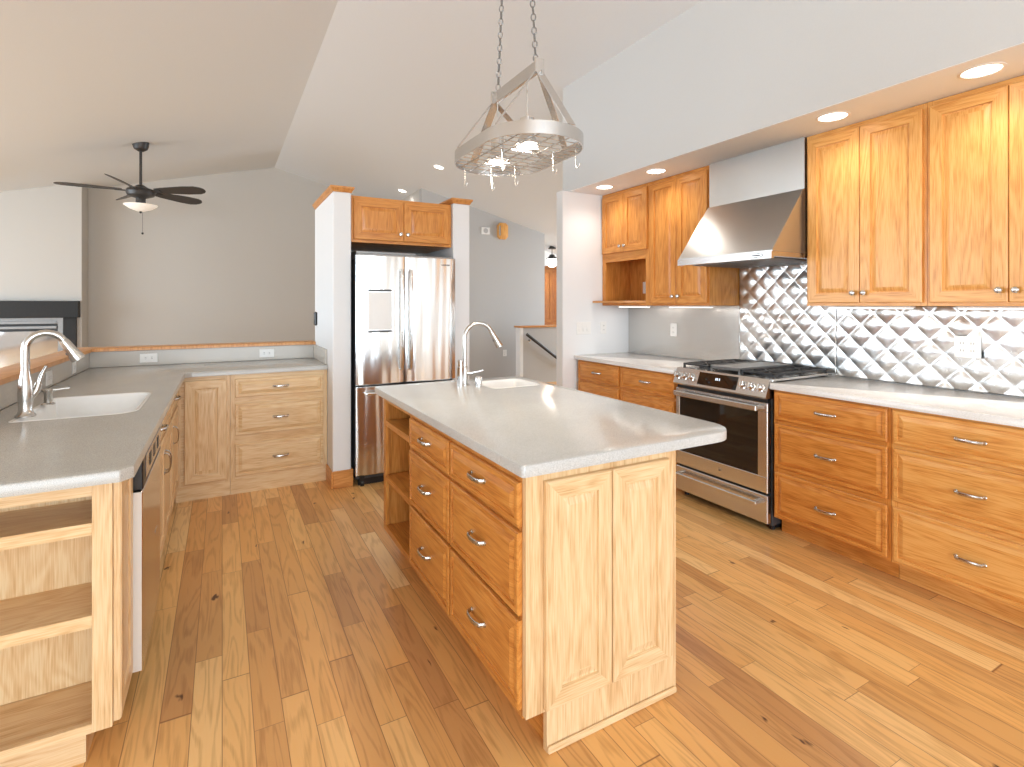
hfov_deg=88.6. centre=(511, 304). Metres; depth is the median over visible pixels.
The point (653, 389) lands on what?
base cabinet
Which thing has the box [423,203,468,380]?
wall
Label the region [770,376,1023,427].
countertop
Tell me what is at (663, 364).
countertop
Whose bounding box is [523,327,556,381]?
wall
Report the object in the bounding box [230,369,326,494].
base cabinet
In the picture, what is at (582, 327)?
wall switch
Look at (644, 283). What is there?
wall switch
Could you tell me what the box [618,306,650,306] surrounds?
light
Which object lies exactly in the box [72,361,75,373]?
wall outlet
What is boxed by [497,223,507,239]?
door chime
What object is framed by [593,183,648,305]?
upper cabinet
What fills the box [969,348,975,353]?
socket
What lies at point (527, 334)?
handrail
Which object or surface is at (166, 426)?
base cabinet
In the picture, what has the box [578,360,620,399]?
base cabinet
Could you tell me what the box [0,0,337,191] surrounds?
ceiling
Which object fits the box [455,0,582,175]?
pot rack
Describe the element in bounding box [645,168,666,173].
recessed light
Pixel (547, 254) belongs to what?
wall
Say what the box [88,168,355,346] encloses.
wall
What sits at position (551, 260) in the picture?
lantern
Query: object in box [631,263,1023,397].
wall
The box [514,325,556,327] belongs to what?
trim
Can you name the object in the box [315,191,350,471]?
wall
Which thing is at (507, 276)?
wall
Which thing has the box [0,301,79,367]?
fireplace
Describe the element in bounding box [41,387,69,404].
soap dispenser
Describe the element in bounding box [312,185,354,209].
trim
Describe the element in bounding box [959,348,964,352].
socket
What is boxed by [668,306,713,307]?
light
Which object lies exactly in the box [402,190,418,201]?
wall
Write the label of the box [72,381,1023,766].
floor
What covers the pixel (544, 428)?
island countertop
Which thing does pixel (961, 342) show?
socket
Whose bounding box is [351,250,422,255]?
wall
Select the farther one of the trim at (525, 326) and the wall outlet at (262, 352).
the trim at (525, 326)
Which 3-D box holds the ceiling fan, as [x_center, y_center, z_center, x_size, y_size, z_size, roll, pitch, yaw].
[-4.883,-1.522,6.799,1.607,1.205,1.650,0,0,-29]
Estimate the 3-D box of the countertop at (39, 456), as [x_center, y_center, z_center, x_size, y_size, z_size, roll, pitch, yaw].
[-1.716,0.427,2.944,1.610,0.155,3.113,0,0,-29]
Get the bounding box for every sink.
[9,392,151,422]
[474,379,539,387]
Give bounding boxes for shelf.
[386,418,408,441]
[386,471,409,505]
[593,301,645,302]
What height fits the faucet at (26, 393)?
0.362 m
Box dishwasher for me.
[133,426,160,672]
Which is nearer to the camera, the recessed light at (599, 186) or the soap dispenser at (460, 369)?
the soap dispenser at (460, 369)
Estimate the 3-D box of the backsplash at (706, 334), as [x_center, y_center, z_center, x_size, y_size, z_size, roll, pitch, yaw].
[1.476,0.237,4.681,0.006,0.462,1.286,0,0,-29]
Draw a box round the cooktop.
[686,366,831,381]
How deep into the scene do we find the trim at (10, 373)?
3.96 m
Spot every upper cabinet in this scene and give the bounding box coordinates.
[351,195,450,252]
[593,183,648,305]
[649,165,739,305]
[807,103,926,305]
[927,75,1023,305]
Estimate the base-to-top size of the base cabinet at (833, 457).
0.874 m
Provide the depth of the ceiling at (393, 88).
5.49 m
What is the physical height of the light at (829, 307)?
0.016 m
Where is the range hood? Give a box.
[678,137,806,267]
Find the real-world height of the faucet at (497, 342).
0.373 m
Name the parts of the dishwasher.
control panel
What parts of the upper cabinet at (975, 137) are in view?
knob, knob, door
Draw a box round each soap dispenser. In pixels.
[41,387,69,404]
[457,359,463,386]
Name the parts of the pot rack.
brace rod, chain, brace rod, lamp rod, chain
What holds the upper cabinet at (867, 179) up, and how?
attached to the wall at (833, 374)
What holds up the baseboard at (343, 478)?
attached to the wall at (333, 215)
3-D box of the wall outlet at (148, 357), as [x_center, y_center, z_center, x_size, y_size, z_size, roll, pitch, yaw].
[-2.825,0.412,4.084,0.115,0.070,0.008,0,0,-29]
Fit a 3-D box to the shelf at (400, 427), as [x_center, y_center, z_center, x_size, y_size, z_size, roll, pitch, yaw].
[-0.404,0.660,2.853,0.450,0.030,0.435,0,0,-29]
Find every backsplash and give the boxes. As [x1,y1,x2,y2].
[629,306,739,360]
[739,264,835,372]
[836,306,1023,396]
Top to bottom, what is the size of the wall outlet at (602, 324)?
0.116 m
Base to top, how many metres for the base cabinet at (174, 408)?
0.874 m
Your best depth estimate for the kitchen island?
1.74 m
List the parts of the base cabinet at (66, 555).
shelf, shelf, panel, panel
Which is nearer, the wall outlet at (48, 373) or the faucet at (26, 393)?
the faucet at (26, 393)
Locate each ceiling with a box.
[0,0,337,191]
[275,0,701,254]
[569,42,1023,195]
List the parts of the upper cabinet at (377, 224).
door, door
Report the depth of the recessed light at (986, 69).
2.37 m
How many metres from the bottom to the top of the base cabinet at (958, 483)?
0.874 m
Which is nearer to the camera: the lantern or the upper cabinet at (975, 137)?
the upper cabinet at (975, 137)
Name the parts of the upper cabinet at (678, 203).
door, door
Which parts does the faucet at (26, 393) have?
lever, spout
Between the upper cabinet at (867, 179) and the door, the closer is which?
the upper cabinet at (867, 179)
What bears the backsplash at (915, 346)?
attached to the wall at (833, 374)
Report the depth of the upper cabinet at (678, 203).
4.20 m
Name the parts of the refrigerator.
handle, door, handle, freezer drawer, handle, door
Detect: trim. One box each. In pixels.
[0,340,315,384]
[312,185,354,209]
[439,198,472,204]
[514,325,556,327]
[516,328,522,376]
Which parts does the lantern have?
lamp shade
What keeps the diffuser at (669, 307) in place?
attached to the light at (668, 306)
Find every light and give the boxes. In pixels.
[433,164,443,169]
[595,185,613,188]
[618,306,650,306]
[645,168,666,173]
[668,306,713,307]
[815,111,850,121]
[827,306,915,308]
[956,306,1023,309]
[957,62,1006,78]
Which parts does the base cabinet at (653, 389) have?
drawer, drawer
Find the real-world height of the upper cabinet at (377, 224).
0.358 m
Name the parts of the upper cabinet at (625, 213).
door, door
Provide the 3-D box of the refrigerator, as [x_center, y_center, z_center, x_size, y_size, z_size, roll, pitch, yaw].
[-0.991,0.480,4.453,0.806,1.800,0.846,0,0,-29]
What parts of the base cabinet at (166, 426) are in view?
door, handle, drawer, door, handle, handle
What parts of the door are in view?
panel, frame, panel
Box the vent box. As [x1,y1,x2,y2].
[481,227,489,234]
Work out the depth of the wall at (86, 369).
3.13 m
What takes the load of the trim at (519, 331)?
attached to the wall at (538, 364)
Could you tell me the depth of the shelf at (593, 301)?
4.70 m
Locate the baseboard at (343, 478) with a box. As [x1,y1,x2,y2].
[326,464,352,488]
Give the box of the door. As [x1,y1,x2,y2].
[545,266,556,324]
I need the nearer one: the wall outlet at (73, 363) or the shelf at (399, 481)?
the shelf at (399, 481)
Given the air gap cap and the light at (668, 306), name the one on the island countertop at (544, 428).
the air gap cap
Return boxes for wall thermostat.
[314,312,316,325]
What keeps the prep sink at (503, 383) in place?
in the island countertop at (544, 428)
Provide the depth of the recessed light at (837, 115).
2.94 m
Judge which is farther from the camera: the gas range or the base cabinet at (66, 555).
the gas range
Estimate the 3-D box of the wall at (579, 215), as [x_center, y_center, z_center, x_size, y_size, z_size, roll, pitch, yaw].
[0.847,0.160,5.128,0.920,2.440,0.100,0,0,-29]
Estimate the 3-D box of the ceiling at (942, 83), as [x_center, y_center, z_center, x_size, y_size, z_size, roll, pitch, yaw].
[3.436,-1.059,0.491,0.829,0.003,10.519,0,0,-29]
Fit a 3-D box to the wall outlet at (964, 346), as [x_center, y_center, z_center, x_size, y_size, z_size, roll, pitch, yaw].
[2.468,0.228,2.845,0.008,0.118,0.118,0,0,-29]
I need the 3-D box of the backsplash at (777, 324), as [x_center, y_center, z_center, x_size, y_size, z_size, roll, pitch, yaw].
[1.961,0.083,3.789,0.014,0.736,0.734,0,0,-29]
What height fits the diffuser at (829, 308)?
0.004 m
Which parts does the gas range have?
knob, knob, knob, handle, handle, storage drawer, oven door, control panel, knob, knob, knob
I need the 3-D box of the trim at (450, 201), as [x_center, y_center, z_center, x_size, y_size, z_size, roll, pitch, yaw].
[-0.633,-0.876,4.820,0.192,0.042,0.893,0,0,-29]
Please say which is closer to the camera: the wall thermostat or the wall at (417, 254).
the wall thermostat
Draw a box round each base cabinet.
[0,478,132,766]
[160,406,171,559]
[170,392,180,509]
[176,375,229,502]
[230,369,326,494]
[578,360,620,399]
[621,366,682,490]
[774,390,898,577]
[892,408,1023,627]
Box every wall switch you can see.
[577,322,590,334]
[643,282,645,293]
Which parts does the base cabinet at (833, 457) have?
handle, handle, handle, drawer, drawer, drawer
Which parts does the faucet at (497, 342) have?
lever, spout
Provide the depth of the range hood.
3.48 m
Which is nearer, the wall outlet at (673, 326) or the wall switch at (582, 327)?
the wall outlet at (673, 326)
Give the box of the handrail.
[526,333,556,358]
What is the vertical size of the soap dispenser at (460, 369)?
0.154 m
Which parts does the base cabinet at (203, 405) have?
door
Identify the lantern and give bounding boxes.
[547,246,556,266]
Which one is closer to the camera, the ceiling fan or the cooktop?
the cooktop
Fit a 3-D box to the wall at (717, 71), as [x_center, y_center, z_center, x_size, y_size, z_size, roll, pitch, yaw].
[3.414,-1.690,0.531,0.830,1.260,10.630,0,0,-29]
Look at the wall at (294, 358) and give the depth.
4.23 m
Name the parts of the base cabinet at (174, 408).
door, drawer, handle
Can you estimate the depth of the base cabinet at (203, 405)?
3.72 m
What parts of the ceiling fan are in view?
blade, blade, blade, motor, lamp shade, blade, blade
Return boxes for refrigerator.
[351,250,454,485]
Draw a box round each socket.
[959,340,964,345]
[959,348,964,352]
[969,341,975,346]
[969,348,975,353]
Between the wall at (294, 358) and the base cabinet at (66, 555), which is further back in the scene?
the wall at (294, 358)
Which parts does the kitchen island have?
floor panel, panel, handle, handle, handle, drawer, drawer, drawer, frame, handle, handle, handle, drawer, drawer, drawer, panel, panel, panel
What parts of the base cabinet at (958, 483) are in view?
drawer, drawer, drawer, handle, handle, handle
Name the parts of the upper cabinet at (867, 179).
door, door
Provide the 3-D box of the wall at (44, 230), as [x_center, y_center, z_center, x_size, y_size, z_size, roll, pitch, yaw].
[-7.697,-0.251,7.653,2.320,3.262,0.440,0,0,-29]
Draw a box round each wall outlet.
[46,370,51,385]
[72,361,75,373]
[140,353,157,362]
[259,349,273,357]
[600,322,605,333]
[670,323,676,336]
[954,336,980,358]
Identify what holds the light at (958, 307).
attached to the upper cabinet at (975, 137)
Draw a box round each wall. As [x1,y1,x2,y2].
[0,183,87,346]
[0,369,86,410]
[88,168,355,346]
[88,358,298,368]
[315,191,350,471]
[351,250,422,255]
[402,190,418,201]
[419,188,544,379]
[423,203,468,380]
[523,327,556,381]
[545,251,556,265]
[557,191,628,389]
[563,0,1023,190]
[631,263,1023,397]
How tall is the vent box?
0.130 m
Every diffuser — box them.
[669,307,711,307]
[829,308,912,308]
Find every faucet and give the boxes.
[14,330,84,417]
[463,321,502,385]
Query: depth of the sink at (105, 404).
2.69 m
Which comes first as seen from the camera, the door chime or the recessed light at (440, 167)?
the recessed light at (440, 167)
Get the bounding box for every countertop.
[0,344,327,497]
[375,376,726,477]
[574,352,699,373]
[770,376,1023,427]
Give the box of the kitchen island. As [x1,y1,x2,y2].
[384,399,676,754]
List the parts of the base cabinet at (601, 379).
drawer, drawer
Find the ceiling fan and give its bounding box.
[53,142,205,234]
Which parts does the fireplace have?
glass door, insert frame, surround leg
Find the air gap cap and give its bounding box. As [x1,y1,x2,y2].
[475,376,481,386]
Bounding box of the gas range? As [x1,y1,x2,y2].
[673,359,831,529]
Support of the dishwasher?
on the floor
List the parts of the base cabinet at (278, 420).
drawer, drawer, drawer, handle, handle, handle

